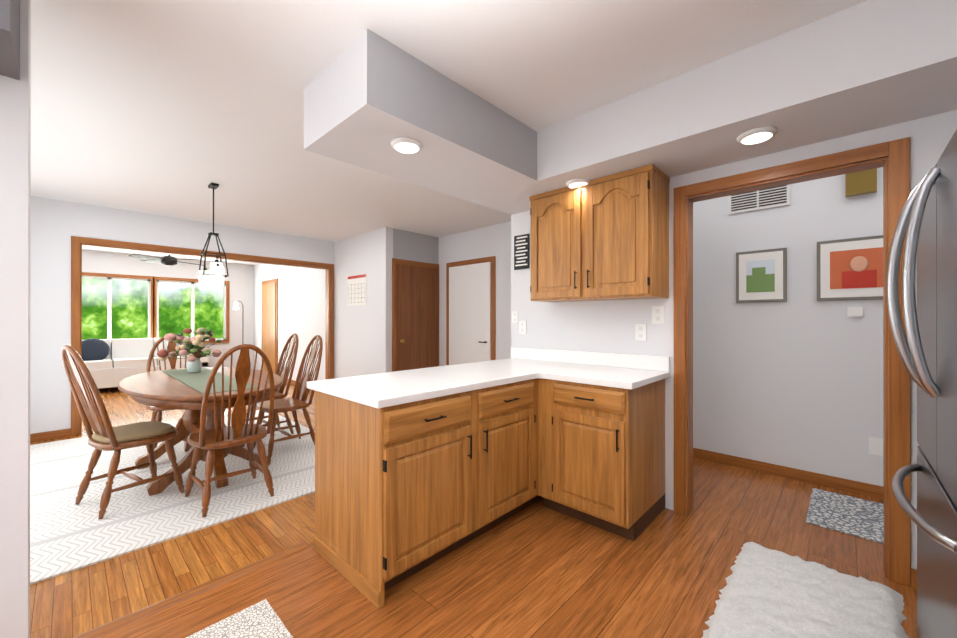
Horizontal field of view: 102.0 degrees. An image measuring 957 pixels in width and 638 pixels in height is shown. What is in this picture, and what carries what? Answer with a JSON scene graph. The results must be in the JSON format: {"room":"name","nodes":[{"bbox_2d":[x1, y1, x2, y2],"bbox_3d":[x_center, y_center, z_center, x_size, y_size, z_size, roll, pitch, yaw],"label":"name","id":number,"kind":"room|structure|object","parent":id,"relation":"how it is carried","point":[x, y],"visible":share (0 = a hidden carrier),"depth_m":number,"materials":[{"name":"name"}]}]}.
{"room":"kitchen","nodes":[
{"label":"kitchen","id":0,"kind":"room"},
{"bbox_2d":[20,0,39,637],"bbox_3d":[-1.701,-0.004,1.467,0.120,2.530,0.002,0,0,43],"label":"wall","id":1,"kind":"structure","parent":0,"point":[29,205],"depth_m":1.42,"materials":[{"name":"white paint"}]},
{"bbox_2d":[0,188,331,447],"bbox_3d":[-3.667,0.000,5.051,0.120,2.530,3.630,0,0,43],"label":"wall","id":2,"kind":"structure","parent":0,"point":[301,290],"depth_m":4.67,"materials":[{"name":"white paint"}]},
{"bbox_2d":[82,276,225,340],"bbox_3d":[-6.543,-0.163,7.810,0.030,1.260,2.490,0,0,43],"label":"window","id":3,"kind":"structure","parent":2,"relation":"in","point":[109,307],"depth_m":7.84,"materials":[{"name":"white paint"}]},
{"bbox_2d":[262,282,275,373],"bbox_3d":[-4.519,0.244,8.357,0.794,2.027,0.026,0,0,43],"label":"room door","id":4,"kind":"structure","parent":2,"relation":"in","point":[269,320],"depth_m":8.30,"materials":[{"name":"brown wood"}]},
{"bbox_2d":[332,227,395,377],"bbox_3d":[-3.281,0.002,7.280,5.620,2.530,0.140,0,0,43],"label":"wall","id":5,"kind":"structure","parent":0,"point":[362,333],"depth_m":5.67,"materials":[{"name":"white paint"}]},
{"bbox_2d":[347,274,365,305],"bbox_3d":[-1.839,-0.435,5.843,0.550,0.460,0.007,0,0,43],"label":"calendar","id":6,"kind":"object","parent":5,"relation":"attached to","point":[356,289],"visible":1,"depth_m":5.84,"materials":[{"name":"white paper"}]},
{"bbox_2d":[396,229,439,365],"bbox_3d":[-0.949,0.000,5.744,0.120,2.530,0.810,0,0,43],"label":"wall","id":7,"kind":"structure","parent":0,"point":[411,246],"depth_m":5.74,"materials":[{"name":"white paint"}]},
{"bbox_2d":[397,264,437,370],"bbox_3d":[-0.870,0.242,5.675,0.081,2.027,0.734,0,0,43],"label":"door","id":8,"kind":"structure","parent":7,"relation":"in","point":[417,317],"depth_m":5.67,"materials":[{"name":"brown wood"}]},
{"bbox_2d":[30,0,866,264],"bbox_3d":[-2.576,-1.317,3.863,11.340,0.100,6.040,0,0,43],"label":"ceiling","id":9,"kind":"structure","parent":0,"point":[172,108],"depth_m":2.04,"materials":[{"name":"white paint"}]},
{"bbox_2d":[129,254,203,265],"bbox_3d":[-4.772,-1.044,5.979,0.820,0.440,0.820,0,0,-30],"label":"ceiling fan","id":10,"kind":"object","parent":9,"relation":"hanging from","point":[168,260],"visible":0.81,"depth_m":5.90,"materials":[{"name":"black"}]},
{"bbox_2d":[198,182,228,289],"bbox_3d":[-2.500,-0.771,3.647,0.208,0.990,0.212,0,0,43],"label":"pendant light","id":11,"kind":"object","parent":9,"relation":"hanging from","point":[214,275],"visible":1,"depth_m":3.61,"materials":[{"name":"black metal"}]},
{"bbox_2d":[440,222,507,365],"bbox_3d":[1.413,-0.001,4.166,5.720,2.530,0.120,0,0,43],"label":"wall","id":12,"kind":"structure","parent":0,"point":[489,241],"depth_m":5.32,"materials":[{"name":"white paint"}]},
{"bbox_2d":[449,262,490,364],"bbox_3d":[-0.153,0.242,5.501,0.824,2.027,0.081,0,0,43],"label":"door","id":13,"kind":"structure","parent":12,"relation":"in","point":[470,313],"depth_m":5.48,"materials":[{"name":"white paint"}]},
{"bbox_2d":[30,383,918,637],"bbox_3d":[-2.576,1.313,3.860,11.340,0.100,6.040,0,0,43],"label":"floor","id":14,"kind":"structure","parent":0,"point":[538,569],"depth_m":1.91,"materials":[{"name":"laminate"}]},
{"bbox_2d":[82,337,207,388],"bbox_3d":[-6.386,0.803,7.152,0.920,0.927,2.150,0,0,43],"label":"sofa","id":15,"kind":"object","parent":14,"relation":"on","point":[111,363],"visible":0.38,"depth_m":6.85,"materials":[{"name":"white fabric"}]},
{"bbox_2d":[30,410,314,584],"bbox_3d":[-2.682,1.257,3.479,3.070,0.012,2.400,0,0,43],"label":"dining rug","id":16,"kind":"object","parent":14,"relation":"on","point":[67,534],"visible":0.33,"depth_m":2.68,"materials":[{"name":"white fabric"}]},
{"bbox_2d":[61,345,183,518],"bbox_3d":[-2.449,0.706,2.661,0.470,1.087,0.565,0,0,29],"label":"chair","id":17,"kind":"object","parent":16,"relation":"on","point":[106,436],"visible":1,"depth_m":2.57,"materials":[{"name":"brown wood"}]},
{"bbox_2d":[146,337,188,447],"bbox_3d":[-3.005,0.707,3.854,0.565,1.087,0.470,0,0,43],"label":"end chair","id":18,"kind":"object","parent":16,"relation":"on","point":[157,411],"visible":0.15,"depth_m":3.88,"materials":[{"name":"brown wood"}]},
{"bbox_2d":[118,367,282,495],"bbox_3d":[-2.333,0.874,3.288,2.000,0.750,1.060,0,0,43],"label":"dining table","id":19,"kind":"object","parent":16,"relation":"on","point":[180,388],"visible":0.6,"depth_m":2.96,"materials":[{"name":"brown wood"}]},
{"bbox_2d":[157,328,221,372],"bbox_3d":[-2.661,0.289,3.595,0.516,0.419,0.495,0,0,43],"label":"vase","id":20,"kind":"object","parent":19,"relation":"on","point":[196,353],"visible":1,"depth_m":3.56,"materials":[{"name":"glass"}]},
{"bbox_2d":[185,344,274,516],"bbox_3d":[-1.710,0.706,2.699,0.565,1.087,0.470,0,0,43],"label":"end chair","id":21,"kind":"object","parent":16,"relation":"on","point":[238,431],"visible":1,"depth_m":2.60,"materials":[{"name":"brown wood"}]},
{"bbox_2d":[249,333,298,433],"bbox_3d":[-2.276,0.707,4.221,0.470,1.087,0.565,0,0,43],"label":"chair","id":22,"kind":"object","parent":16,"relation":"on","point":[283,371],"visible":0.54,"depth_m":4.27,"materials":[{"name":"brown wood"}]},
{"bbox_2d":[253,335,322,458],"bbox_3d":[-1.833,0.707,3.788,0.470,1.087,0.565,0,0,43],"label":"chair","id":23,"kind":"object","parent":16,"relation":"on","point":[294,403],"visible":0.88,"depth_m":3.80,"materials":[{"name":"brown wood"}]},
{"bbox_2d":[73,542,307,637],"bbox_3d":[-1.304,1.256,1.799,0.070,0.010,0.990,0,0,43],"label":"threshold strip","id":24,"kind":"object","parent":14,"relation":"on","point":[109,627],"depth_m":1.76,"materials":[{"name":"brown wood"}]},
{"bbox_2d":[233,301,242,343],"bbox_3d":[-5.200,0.434,8.484,0.295,1.668,0.345,0,0,43],"label":"floor lamp","id":25,"kind":"object","parent":14,"relation":"on","point":[236,306],"visible":0.6,"depth_m":8.32,"materials":[{"name":"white metal"}]},
{"bbox_2d":[186,599,292,637],"bbox_3d":[-1.043,1.256,1.202,0.600,0.008,0.900,0,0,43],"label":"entry rug","id":26,"kind":"object","parent":14,"relation":"on","point":[261,619],"visible":1,"depth_m":1.58,"materials":[{"name":"beige fabric"}]},
{"bbox_2d":[312,378,539,608],"bbox_3d":[-0.250,0.824,2.344,0.684,0.876,1.190,0,0,43],"label":"base cabinet","id":27,"kind":"object","parent":14,"relation":"on","point":[404,491],"depth_m":1.94,"materials":[{"name":"brown wood"}]},
{"bbox_2d":[307,347,669,408],"bbox_3d":[0.156,0.316,2.359,1.335,0.138,1.828,0,0,43],"label":"countertop","id":28,"kind":"structure","parent":27,"relation":"on","point":[615,370],"depth_m":2.39,"materials":[{"name":"white stone"}]},
{"bbox_2d":[540,378,664,540],"bbox_3d":[0.810,0.824,2.563,0.605,0.876,0.632,0,0,43],"label":"base cabinet","id":29,"kind":"object","parent":14,"relation":"on","point":[602,448],"depth_m":2.31,"materials":[{"name":"brown wood"}]},
{"bbox_2d":[702,542,909,637],"bbox_3d":[1.287,1.240,1.532,0.619,0.042,1.263,0,0,43],"label":"shag rug","id":30,"kind":"object","parent":14,"relation":"on","point":[767,592],"visible":1,"depth_m":1.68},
{"bbox_2d":[806,488,883,543],"bbox_3d":[2.481,1.258,2.426,0.620,0.008,0.660,0,0,43],"label":"mat","id":31,"kind":"object","parent":14,"relation":"on","point":[857,517],"visible":0.58,"depth_m":2.48,"materials":[{"name":"grey fabric"}]},
{"bbox_2d":[886,129,956,637],"bbox_3d":[1.649,0.375,0.964,0.868,1.772,0.911,0,0,43],"label":"fridge","id":32,"kind":"object","parent":14,"relation":"on","point":[927,220],"visible":1,"depth_m":1.18,"materials":[{"name":"grey metal"}]},
{"bbox_2d":[0,0,956,214],"bbox_3d":[-0.120,-1.070,0.717,3.209,0.400,4.599,0,0,43],"label":"ceiling","id":33,"kind":"structure","parent":0,"point":[370,95],"depth_m":1.91,"materials":[{"name":"white paint"}]},
{"bbox_2d":[391,137,422,153],"bbox_3d":[-0.386,-0.926,2.082,0.169,0.023,0.169,0,0,22],"label":"recessed light","id":34,"kind":"object","parent":33,"relation":"in","point":[407,145],"depth_m":2.04,"materials":[{"name":"white paint"}]},
{"bbox_2d":[566,178,589,187],"bbox_3d":[0.688,-0.925,2.664,0.169,0.023,0.169,0,0,22],"label":"recessed light","id":35,"kind":"object","parent":33,"relation":"in","point":[573,183],"depth_m":2.61,"materials":[{"name":"white paint"}]},
{"bbox_2d":[737,126,777,144],"bbox_3d":[1.414,-0.926,1.971,0.169,0.023,0.169,0,0,22],"label":"recessed light","id":36,"kind":"object","parent":33,"relation":"in","point":[761,134],"depth_m":1.94,"materials":[{"name":"white paint"}]},
{"bbox_2d":[508,110,956,569],"bbox_3d":[1.501,-0.003,2.432,3.210,2.530,0.120,0,0,43],"label":"wall","id":37,"kind":"structure","parent":0,"point":[796,380],"depth_m":3.01,"materials":[{"name":"white paint"}]},
{"bbox_2d":[30,137,916,588],"bbox_3d":[-2.565,0.183,3.873,11.100,2.160,5.830,0,0,43],"label":"trim","id":38,"kind":"structure","parent":37,"relation":"attached to","point":[896,459],"depth_m":2.50,"materials":[{"name":"brown wood"}]},
{"bbox_2d":[512,311,517,322],"bbox_3d":[0.325,-0.017,3.452,0.060,0.100,0.007,0,0,43],"label":"outlet","id":39,"kind":"object","parent":37,"relation":"attached to","point":[514,314],"depth_m":3.45,"materials":[{"name":"white plastic"}]},
{"bbox_2d":[514,234,528,269],"bbox_3d":[0.378,-0.587,3.400,0.160,0.300,0.012,0,0,43],"label":"kitchen sign","id":40,"kind":"object","parent":37,"relation":"attached to","point":[521,251],"visible":1,"depth_m":3.40,"materials":[{"name":"black"}]},
{"bbox_2d":[517,320,525,333],"bbox_3d":[0.387,0.073,3.394,0.075,0.115,0.007,0,0,43],"label":"outlet","id":41,"kind":"object","parent":37,"relation":"attached to","point":[522,324],"depth_m":3.39,"materials":[{"name":"white plastic"}]},
{"bbox_2d":[530,164,669,301],"bbox_3d":[0.814,-0.537,2.747,0.908,0.798,0.362,0,0,43],"label":"upper cabinet","id":42,"kind":"object","parent":37,"relation":"attached to","point":[603,238],"visible":1,"depth_m":2.54,"materials":[{"name":"brown wood"}]},
{"bbox_2d":[635,324,646,340],"bbox_3d":[1.129,0.092,2.693,0.075,0.115,0.007,0,0,43],"label":"outlet","id":43,"kind":"object","parent":37,"relation":"attached to","point":[640,329],"depth_m":2.69,"materials":[{"name":"white plastic"}]},
{"bbox_2d":[652,306,664,323],"bbox_3d":[1.212,-0.028,2.614,0.080,0.120,0.007,0,0,43],"label":"outlet","id":44,"kind":"object","parent":37,"relation":"attached to","point":[658,312],"depth_m":2.61,"materials":[{"name":"white plastic"}]},
{"bbox_2d":[729,184,789,213],"bbox_3d":[2.318,-1.022,3.215,0.415,0.230,0.014,0,0,43],"label":"air vent","id":45,"kind":"object","parent":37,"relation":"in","point":[778,196],"visible":0.75,"depth_m":3.20,"materials":[{"name":"white metal"}]},
{"bbox_2d":[736,248,786,302],"bbox_3d":[2.326,-0.352,3.197,0.340,0.430,0.027,0,0,43],"label":"framed picture","id":46,"kind":"object","parent":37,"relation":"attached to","point":[761,275],"depth_m":3.18,"materials":[{"name":"grey"}]},
{"bbox_2d":[817,235,882,300],"bbox_3d":[2.747,-0.363,2.798,0.460,0.450,0.030,0,0,43],"label":"framed picture","id":47,"kind":"object","parent":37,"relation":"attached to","point":[850,269],"depth_m":2.82,"materials":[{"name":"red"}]},
{"bbox_2d":[847,307,862,316],"bbox_3d":[2.736,-0.052,2.815,0.080,0.070,0.020,0,0,43],"label":"thermostat","id":48,"kind":"object","parent":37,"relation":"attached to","point":[854,311],"visible":0.86,"depth_m":2.81,"materials":[{"name":"white plastic"}]},
{"bbox_2d":[845,168,876,196],"bbox_3d":[2.748,-1.023,2.784,0.160,0.250,0.050,0,0,43],"label":"door chime","id":49,"kind":"object","parent":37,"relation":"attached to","point":[861,182],"visible":0.64,"depth_m":2.77,"materials":[{"name":"gold metal"}]},
{"bbox_2d":[869,437,882,455],"bbox_3d":[2.821,0.902,2.744,0.080,0.120,0.005,0,0,43],"label":"outlet","id":50,"kind":"object","parent":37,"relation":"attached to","point":[875,444],"depth_m":2.74,"materials":[{"name":"white plastic"}]},
{"label":"outside","id":51,"kind":"structure","parent":0,"visible":0},
{"bbox_2d":[82,278,222,339],"bbox_3d":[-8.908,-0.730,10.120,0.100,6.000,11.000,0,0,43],"label":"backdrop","id":52,"kind":"structure","parent":51,"point":[129,309],"depth_m":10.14,"materials":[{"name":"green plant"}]}
]}

